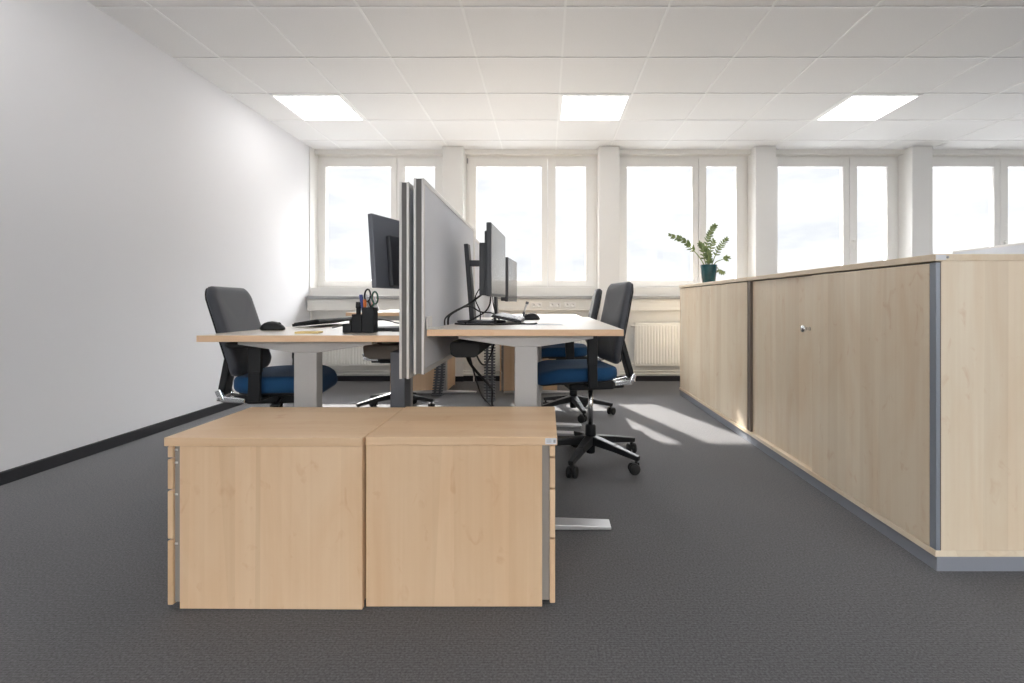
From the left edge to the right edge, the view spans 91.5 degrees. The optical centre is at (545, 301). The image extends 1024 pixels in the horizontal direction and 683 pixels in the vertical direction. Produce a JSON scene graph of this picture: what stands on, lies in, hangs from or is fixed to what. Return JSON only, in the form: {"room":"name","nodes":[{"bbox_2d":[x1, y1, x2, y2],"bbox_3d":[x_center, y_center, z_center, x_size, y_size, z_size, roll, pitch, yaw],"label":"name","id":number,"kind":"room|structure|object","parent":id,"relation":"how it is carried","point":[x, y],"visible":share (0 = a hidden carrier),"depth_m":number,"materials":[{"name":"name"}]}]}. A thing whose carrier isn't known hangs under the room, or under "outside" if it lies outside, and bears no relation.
{"room":"open-plan office","nodes":[
{"label":"open-plan office","id":0,"kind":"room"},
{"bbox_2d":[0,0,308,471],"bbox_3d":[-2.820,-0.438,1.175,0.200,2.695,9.950,0,0,0],"label":"wall","id":1,"kind":"structure","parent":0,"point":[133,185],"depth_m":3.14,"materials":[{"name":"white paint"}]},
{"bbox_2d":[0,403,241,485],"bbox_3d":[-2.709,0.878,1.070,0.022,0.064,9.340,0,0,0],"label":"baseboard","id":2,"kind":"structure","parent":1,"relation":"attached to","point":[16,473],"depth_m":3.02,"materials":[{"name":"black plastic"}]},
{"bbox_2d":[0,381,1023,682],"bbox_3d":[2.590,0.960,1.020,11.020,0.100,9.640,0,0,0],"label":"floor","id":3,"kind":"structure","parent":0,"point":[717,562],"depth_m":1.53,"materials":[{"name":"grey carpet"}]},
{"bbox_2d":[205,286,336,406],"bbox_3d":[-1.258,0.420,2.354,0.634,0.978,0.639,0,0,-9],"label":"office chair","id":4,"kind":"object","parent":3,"relation":"on","point":[231,309],"visible":0.43,"depth_m":2.19,"materials":[{"name":"black fabric"}]},
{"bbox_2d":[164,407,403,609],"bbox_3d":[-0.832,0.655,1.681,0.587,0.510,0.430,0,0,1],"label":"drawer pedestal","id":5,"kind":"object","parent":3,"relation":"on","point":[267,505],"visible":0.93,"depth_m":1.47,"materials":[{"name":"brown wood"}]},
{"bbox_2d":[196,320,412,406],"bbox_3d":[-0.966,0.520,2.734,0.792,0.780,1.588,0,0,0],"label":"desk","id":6,"kind":"object","parent":3,"relation":"on","point":[307,349],"visible":0.34,"depth_m":2.00,"materials":[{"name":"brown wood"}]},
{"bbox_2d":[260,321,284,329],"bbox_3d":[-1.262,0.109,2.300,0.108,0.041,0.062,0,0,-8],"label":"computer mouse","id":7,"kind":"object","parent":6,"relation":"on","point":[272,325],"visible":0.96,"depth_m":2.28,"materials":[{"name":"black plastic"}]},
{"bbox_2d":[295,331,322,333],"bbox_3d":[-0.985,0.126,2.070,0.092,0.008,0.060,0,0,-4],"label":"sticky notes","id":8,"kind":"object","parent":6,"relation":"on","point":[297,332],"visible":1,"depth_m":2.04,"materials":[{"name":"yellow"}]},
{"bbox_2d":[292,317,351,326],"bbox_3d":[-1.217,0.109,2.770,0.145,0.041,0.440,0,0,4],"label":"keyboard","id":9,"kind":"object","parent":6,"relation":"on","point":[329,320],"visible":0.98,"depth_m":2.64,"materials":[{"name":"black plastic"}]},
{"bbox_2d":[343,307,377,332],"bbox_3d":[-0.790,0.076,2.120,0.132,0.108,0.050,0,0,0],"label":"pen holder","id":10,"kind":"object","parent":6,"relation":"on","point":[366,322],"visible":0.99,"depth_m":2.10,"materials":[{"name":"black plastic"}]},
{"bbox_2d":[343,323,351,332],"bbox_3d":[-0.837,0.111,2.120,0.038,0.038,0.050,0,0,0],"label":"tray","id":11,"kind":"object","parent":10,"relation":"on","point":[347,328],"depth_m":2.09,"materials":[{"name":"black plastic"}]},
{"bbox_2d":[352,314,361,332],"bbox_3d":[-0.796,0.091,2.120,0.042,0.078,0.050,0,0,0],"label":"cup","id":12,"kind":"object","parent":10,"relation":"on","point":[356,318],"depth_m":2.09,"materials":[{"name":"black plastic"}]},
{"bbox_2d":[356,302,360,313],"bbox_3d":[-0.797,0.062,2.120,0.023,0.125,0.024,0,0,0],"label":"marker pen","id":13,"kind":"object","parent":10,"relation":"in","point":[358,304],"visible":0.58,"depth_m":2.11,"materials":[{"name":"black plastic"}]},
{"bbox_2d":[359,295,363,310],"bbox_3d":[-0.776,0.045,2.108,0.031,0.154,0.014,0,0,0],"label":"ballpoint pen","id":14,"kind":"object","parent":10,"relation":"in","point":[360,296],"visible":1,"depth_m":2.10,"materials":[{"name":"blue plastic"}]},
{"bbox_2d":[362,307,377,332],"bbox_3d":[-0.750,0.076,2.120,0.051,0.108,0.050,0,0,0],"label":"cup","id":15,"kind":"object","parent":10,"relation":"on","point":[369,314],"depth_m":2.09,"materials":[{"name":"black plastic"}]},
{"bbox_2d":[364,289,378,306],"bbox_3d":[-0.744,0.030,2.120,0.064,0.176,0.015,0,0,0],"label":"scissors","id":16,"kind":"object","parent":10,"relation":"in","point":[373,292],"visible":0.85,"depth_m":2.12,"materials":[{"name":"black plastic"}]},
{"bbox_2d":[363,342,398,358],"bbox_3d":[-0.748,0.208,2.765,0.162,0.102,1.030,0,0,0],"label":"cable tray","id":17,"kind":"object","parent":6,"relation":"on","point":[380,350],"depth_m":2.25,"materials":[{"name":"metal"}]},
{"bbox_2d":[368,213,398,329],"bbox_3d":[-0.705,-0.124,2.374,0.254,0.507,0.515,0,0,17],"label":"monitor","id":18,"kind":"object","parent":6,"relation":"on","point":[383,231],"visible":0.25,"depth_m":2.18,"materials":[{"name":"grey plastic"}]},
{"bbox_2d":[356,295,434,406],"bbox_3d":[-1.242,0.425,4.174,0.614,0.968,0.636,0,0,-6],"label":"office chair","id":19,"kind":"object","parent":3,"relation":"on","point":[376,398],"visible":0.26,"depth_m":4.12,"materials":[{"name":"black plastic"}]},
{"bbox_2d":[390,182,416,407],"bbox_3d":[-0.603,0.223,2.610,0.148,1.374,1.380,0,0,0],"label":"screen","id":20,"kind":"object","parent":3,"relation":"on","point":[401,360],"visible":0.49,"depth_m":1.92,"materials":[{"name":"grey fabric"}]},
{"bbox_2d":[346,310,476,392],"bbox_3d":[-1.038,0.492,4.339,0.805,0.835,1.518,0,0,0],"label":"desk","id":21,"kind":"object","parent":3,"relation":"on","point":[385,314],"visible":0.24,"depth_m":4.94,"materials":[{"name":"brown wood"}]},
{"bbox_2d":[413,357,454,390],"bbox_3d":[-1.285,0.655,5.230,0.587,0.510,0.430,0,0,0],"label":"drawer pedestal","id":22,"kind":"object","parent":3,"relation":"on","point":[420,382],"visible":0.05,"depth_m":5.02,"materials":[{"name":"brown wood"}]},
{"bbox_2d":[431,363,445,395],"bbox_3d":[-1.045,0.516,4.860,0.134,0.788,0.100,0,0,0],"label":"guide","id":23,"kind":"object","parent":3,"relation":"on","point":[436,383],"visible":0.41,"depth_m":4.84,"materials":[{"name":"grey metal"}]},
{"bbox_2d":[366,407,556,605],"bbox_3d":[-0.252,0.655,1.692,0.570,0.510,0.432,0,0,0],"label":"drawer pedestal","id":24,"kind":"object","parent":3,"relation":"on","point":[460,501],"visible":1,"depth_m":1.48,"materials":[{"name":"brown wood"}]},
{"bbox_2d":[484,344,495,401],"bbox_3d":[-0.520,0.620,4.600,0.104,0.580,0.100,0,0,0],"label":"guide","id":25,"kind":"object","parent":3,"relation":"on","point":[492,382],"visible":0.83,"depth_m":4.58,"materials":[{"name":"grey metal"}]},
{"bbox_2d":[427,317,623,529],"bbox_3d":[-0.081,0.508,2.734,0.767,0.803,1.588,0,0,0],"label":"desk","id":26,"kind":"object","parent":3,"relation":"on","point":[527,340],"visible":0.7,"depth_m":2.00,"materials":[{"name":"brown wood"}]},
{"bbox_2d":[414,178,473,374],"bbox_3d":[-0.464,-0.100,2.595,0.095,0.759,1.350,0,0,0],"label":"screen","id":27,"kind":"object","parent":26,"relation":"attached to","point":[441,233],"visible":0.75,"depth_m":2.16,"materials":[{"name":"grey fabric"}]},
{"bbox_2d":[447,295,481,324],"bbox_3d":[-0.385,0.013,2.437,0.047,0.184,0.382,0,0,24],"label":"cable","id":28,"kind":"object","parent":26,"relation":"on","point":[477,297],"visible":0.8,"depth_m":2.44,"materials":[{"name":"black plastic"}]},
{"bbox_2d":[450,339,491,357],"bbox_3d":[-0.345,0.185,2.695,0.130,0.102,1.170,0,0,0],"label":"cable tray","id":29,"kind":"object","parent":26,"relation":"on","point":[459,348],"depth_m":2.11,"materials":[{"name":"black"}]},
{"bbox_2d":[444,306,499,324],"bbox_3d":[-0.356,0.062,2.471,0.029,0.088,0.544,0,0,23],"label":"cable","id":30,"kind":"object","parent":26,"relation":"on","point":[449,314],"visible":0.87,"depth_m":2.41,"materials":[{"name":"black plastic"}]},
{"bbox_2d":[466,358,493,405],"bbox_3d":[-0.405,0.568,3.400,0.070,0.687,1.908,0,0,-2],"label":"cable","id":31,"kind":"object","parent":26,"relation":"hanging from","point":[468,359],"visible":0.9,"depth_m":2.87,"materials":[{"name":"black plastic"}]},
{"bbox_2d":[469,358,491,406],"bbox_3d":[-0.437,0.567,3.449,0.016,0.683,1.705,0,0,-2],"label":"cable","id":32,"kind":"object","parent":26,"relation":"hanging from","point":[469,358],"visible":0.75,"depth_m":3.11,"materials":[{"name":"black plastic"}]},
{"bbox_2d":[457,222,505,322],"bbox_3d":[-0.338,-0.135,2.609,0.254,0.484,0.515,0,0,3],"label":"monitor","id":33,"kind":"object","parent":26,"relation":"on","point":[491,262],"visible":0.94,"depth_m":2.51,"materials":[{"name":"grey plastic"}]},
{"bbox_2d":[464,297,490,322],"bbox_3d":[-0.347,0.030,2.535,0.023,0.152,0.184,0,0,40],"label":"cable","id":34,"kind":"object","parent":33,"relation":"hanging from","point":[490,297],"visible":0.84,"depth_m":2.56,"materials":[{"name":"black plastic"}]},
{"bbox_2d":[476,344,494,365],"bbox_3d":[-0.372,0.311,3.026,0.034,0.171,0.956,0,0,1],"label":"cable","id":35,"kind":"object","parent":26,"relation":"hanging from","point":[480,362],"visible":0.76,"depth_m":3.21,"materials":[{"name":"black plastic"}]},
{"bbox_2d":[455,323,520,324],"bbox_3d":[-0.264,0.103,2.331,0.336,0.008,0.078,0,0,-3],"label":"cable","id":36,"kind":"object","parent":26,"relation":"on","point":[455,323],"visible":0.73,"depth_m":2.30,"materials":[{"name":"black plastic"}]},
{"bbox_2d":[492,312,524,322],"bbox_3d":[-0.192,0.083,2.640,0.144,0.047,0.440,0,0,0],"label":"keyboard","id":37,"kind":"object","parent":26,"relation":"on","point":[504,316],"visible":1,"depth_m":2.43,"materials":[{"name":"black plastic"}]},
{"bbox_2d":[524,313,539,319],"bbox_3d":[-0.090,0.086,2.990,0.108,0.041,0.062,0,0,-2],"label":"computer mouse","id":38,"kind":"object","parent":26,"relation":"on","point":[531,316],"visible":0.82,"depth_m":2.96,"materials":[{"name":"black plastic"}]},
{"bbox_3d":[-0.020,0.106,2.360,0.195,0.001,0.138,0,0,-6],"label":"paper sheet","id":39,"kind":"object","parent":26,"relation":"on","visible":0},
{"bbox_2d":[521,323,536,324],"bbox_3d":[-0.073,0.102,2.348,0.082,0.010,0.043,0,0,-32],"label":"cable","id":40,"kind":"object","parent":39,"relation":"on","point":[521,323],"visible":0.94,"depth_m":2.33,"materials":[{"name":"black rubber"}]},
{"bbox_2d":[500,345,556,390],"bbox_3d":[-0.180,0.655,5.240,0.587,0.510,0.430,0,0,0],"label":"drawer pedestal","id":41,"kind":"object","parent":3,"relation":"on","point":[507,353],"visible":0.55,"depth_m":5.03,"materials":[{"name":"brown wood"}]},
{"bbox_2d":[504,314,581,426],"bbox_3d":[-0.081,0.517,4.329,0.767,0.785,1.538,0,0,0],"label":"desk","id":42,"kind":"object","parent":3,"relation":"on","point":[539,315],"visible":0.2,"depth_m":4.61,"materials":[{"name":"brown wood"}]},
{"bbox_2d":[474,237,493,317],"bbox_3d":[-0.464,-0.059,4.018,0.095,0.738,1.465,0,0,0],"label":"screen","id":43,"kind":"object","parent":42,"relation":"attached to","point":[483,301],"visible":0.05,"depth_m":3.50,"materials":[{"name":"grey fabric"}]},
{"bbox_2d":[491,257,519,316],"bbox_3d":[-0.336,-0.114,4.174,0.254,0.478,0.515,0,0,4],"label":"monitor","id":44,"kind":"object","parent":42,"relation":"on","point":[510,265],"visible":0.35,"depth_m":4.09,"materials":[{"name":"grey"}]},
{"bbox_2d":[522,301,528,316],"bbox_3d":[-0.175,0.060,4.000,0.076,0.131,0.070,0,0,0],"label":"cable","id":45,"kind":"object","parent":42,"relation":"on","point":[526,303],"visible":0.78,"depth_m":3.99,"materials":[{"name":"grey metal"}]},
{"bbox_2d":[541,289,615,422],"bbox_3d":[0.234,0.403,4.044,0.661,1.014,0.635,0,0,2],"label":"office chair","id":46,"kind":"object","parent":3,"relation":"on","point":[556,351],"visible":0.59,"depth_m":3.92,"materials":[{"name":"fabric"}]},
{"bbox_2d":[538,282,640,478],"bbox_3d":[0.245,0.399,2.849,0.645,1.022,0.641,0,0,-10],"label":"office chair","id":47,"kind":"object","parent":3,"relation":"on","point":[590,374],"visible":0.81,"depth_m":2.74,"materials":[{"name":"fabric"}]},
{"bbox_2d":[679,277,747,440],"bbox_3d":[1.537,0.374,4.082,0.454,1.072,1.635,0,0,0],"label":"base cabinet","id":48,"kind":"object","parent":3,"relation":"on","point":[713,315],"visible":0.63,"depth_m":3.83,"materials":[{"name":"brown wood"}]},
{"bbox_2d":[668,223,731,282],"bbox_3d":[1.381,-0.438,4.471,0.570,0.552,0.170,0,0,-6],"label":"potted plant","id":49,"kind":"object","parent":48,"relation":"on","point":[708,271],"visible":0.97,"depth_m":4.47,"materials":[{"name":"green plant"}]},
{"bbox_2d":[746,254,1023,570],"bbox_3d":[1.527,0.374,2.469,0.475,1.072,1.585,0,0,0],"label":"base cabinet","id":50,"kind":"object","parent":3,"relation":"on","point":[893,388],"visible":1,"depth_m":1.81,"materials":[{"name":"brown wood"}]},
{"bbox_2d":[953,242,1023,253],"bbox_3d":[4.470,0.177,4.700,0.060,1.466,1.500,0,0,0],"label":"screen","id":51,"kind":"object","parent":3,"relation":"on","point":[1016,248],"visible":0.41,"depth_m":4.90,"materials":[{"name":"grey fabric"}]},
{"bbox_2d":[87,0,1023,149],"bbox_3d":[2.590,-1.845,1.015,11.020,0.120,9.630,0,0,0],"label":"ceiling","id":52,"kind":"structure","parent":0,"point":[226,32],"depth_m":3.77,"materials":[{"name":"tile"}]},
{"bbox_2d":[95,0,1023,149],"bbox_3d":[2.590,-1.788,1.115,10.620,0.015,9.430,0,0,0],"label":"grid","id":53,"kind":"object","parent":52,"relation":"attached to","point":[149,6],"visible":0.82,"depth_m":3.53,"materials":[{"name":"white metal"}]},
{"bbox_2d":[270,95,365,120],"bbox_3d":[-2.071,-1.776,4.575,0.609,0.006,0.609,0,0,0],"label":"ceiling light","id":54,"kind":"object","parent":53,"relation":"attached to","point":[306,107],"visible":1,"depth_m":4.55,"materials":[{"name":"white plastic"}]},
{"bbox_2d":[559,95,630,120],"bbox_3d":[0.429,-1.776,4.575,0.609,0.006,0.609,0,0,0],"label":"ceiling light","id":55,"kind":"object","parent":53,"relation":"attached to","point":[572,107],"visible":1,"depth_m":4.55,"materials":[{"name":"white plastic"}]},
{"bbox_2d":[814,95,921,120],"bbox_3d":[2.929,-1.776,4.575,0.609,0.006,0.609,0,0,0],"label":"ceiling light","id":56,"kind":"object","parent":53,"relation":"attached to","point":[854,107],"visible":1,"depth_m":4.55,"materials":[{"name":"white plastic"}]},
{"bbox_2d":[309,146,932,375],"bbox_3d":[3.426,-0.438,5.925,12.292,2.695,0.450,0,0,0],"label":"piers","id":57,"kind":"object","parent":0,"point":[915,166],"visible":0.48,"depth_m":5.70,"materials":[{"name":"white paint"}]},
{"bbox_2d":[311,150,1023,375],"bbox_3d":[2.590,-0.497,5.945,10.620,2.815,0.410,0,0,0],"label":"wall","id":58,"kind":"structure","parent":0,"point":[634,316],"depth_m":5.74,"materials":[{"name":"white paint"}]},
{"bbox_2d":[306,296,398,298],"bbox_3d":[-1.947,-0.052,5.772,1.518,0.035,0.305,0,0,0],"label":"trim","id":59,"kind":"structure","parent":58,"relation":"attached to","point":[307,297],"depth_m":5.62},
{"bbox_2d":[322,346,389,365],"bbox_3d":[-1.996,0.571,5.684,1.251,0.668,0.109,0,0,0],"label":"radiator","id":60,"kind":"object","parent":58,"relation":"attached to","point":[353,356],"visible":0.21,"depth_m":5.63,"materials":[{"name":"white metal"}]},
{"bbox_2d":[318,156,441,287],"bbox_3d":[-1.965,-0.955,5.942,1.558,1.585,0.136,0,0,0],"label":"window","id":61,"kind":"structure","parent":58,"relation":"in","point":[398,165],"depth_m":5.92,"materials":[{"name":"white plastic"}]},
{"bbox_2d":[307,299,679,310],"bbox_3d":[-0.154,0.033,5.691,5.104,0.134,0.099,0,0,0],"label":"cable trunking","id":62,"kind":"structure","parent":58,"relation":"attached to","point":[581,304],"depth_m":5.64,"materials":[{"name":"white plastic"}]},
{"bbox_2d":[531,303,541,306],"bbox_3d":[-0.110,0.034,5.637,0.130,0.056,0.008,0,0,0],"label":"power socket","id":63,"kind":"object","parent":62,"relation":"attached to","point":[532,304],"visible":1,"depth_m":5.63,"materials":[{"name":"white plastic"}]},
{"bbox_2d":[549,303,560,306],"bbox_3d":[0.100,0.034,5.637,0.130,0.056,0.008,0,0,0],"label":"power socket","id":64,"kind":"object","parent":62,"relation":"attached to","point":[550,304],"visible":1,"depth_m":5.63,"materials":[{"name":"white plastic"}]},
{"bbox_2d":[564,303,575,306],"bbox_3d":[0.270,0.034,5.637,0.130,0.056,0.008,0,0,0],"label":"power socket","id":65,"kind":"object","parent":62,"relation":"attached to","point":[565,304],"visible":1,"depth_m":5.63,"materials":[{"name":"white plastic"}]},
{"bbox_2d":[335,370,679,374],"bbox_3d":[1.690,0.810,5.715,8.620,0.052,0.022,0,0,0],"label":"trim","id":66,"kind":"structure","parent":58,"relation":"attached to","point":[335,370],"depth_m":5.71,"materials":[{"name":"white paint"}]},
{"bbox_2d":[337,376,679,381],"bbox_3d":[2.663,0.880,5.714,10.722,0.060,0.052,0,0,0],"label":"baseboard","id":67,"kind":"structure","parent":58,"relation":"attached to","point":[339,378],"depth_m":5.73,"materials":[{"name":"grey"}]},
{"bbox_2d":[473,340,582,381],"bbox_3d":[-0.203,0.571,5.684,1.251,0.668,0.109,0,0,0],"label":"radiator","id":68,"kind":"object","parent":58,"relation":"attached to","point":[497,347],"visible":0.06,"depth_m":5.63,"materials":[{"name":"white metal"}]},
{"bbox_2d":[466,156,596,287],"bbox_3d":[-0.172,-0.955,5.942,1.558,1.585,0.136,0,0,0],"label":"window","id":69,"kind":"structure","parent":58,"relation":"in","point":[548,164],"depth_m":5.92,"materials":[{"name":"white plastic"}]},
{"bbox_2d":[498,296,592,298],"bbox_3d":[-0.172,-0.052,5.772,1.554,0.035,0.305,0,0,0],"label":"trim","id":70,"kind":"structure","parent":58,"relation":"attached to","point":[518,297],"depth_m":5.62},
{"bbox_2d":[631,323,679,365],"bbox_3d":[1.589,0.571,5.684,1.251,0.668,0.109,0,0,0],"label":"radiator","id":71,"kind":"object","parent":58,"relation":"attached to","point":[655,344],"visible":0.42,"depth_m":5.63,"materials":[{"name":"white metal"}]},
{"bbox_2d":[632,296,679,298],"bbox_3d":[1.621,-0.052,5.772,1.554,0.035,0.305,0,0,0],"label":"trim","id":72,"kind":"structure","parent":58,"relation":"attached to","point":[634,297],"depth_m":5.62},
{"bbox_2d":[620,156,746,287],"bbox_3d":[1.621,-0.955,5.942,1.558,1.585,0.136,0,0,0],"label":"window","id":73,"kind":"structure","parent":58,"relation":"in","point":[698,165],"depth_m":5.92,"materials":[{"name":"white plastic"}]},
{"bbox_2d":[776,156,897,273],"bbox_3d":[3.414,-0.955,5.942,1.558,1.585,0.136,0,0,0],"label":"window","id":74,"kind":"structure","parent":58,"relation":"in","point":[848,165],"depth_m":5.92,"materials":[{"name":"white plastic"}]},
{"bbox_2d":[933,156,1023,246],"bbox_3d":[5.207,-0.955,5.942,1.558,1.585,0.136,0,0,0],"label":"window","id":75,"kind":"structure","parent":58,"relation":"in","point":[998,166],"depth_m":5.92,"materials":[{"name":"white plastic"}]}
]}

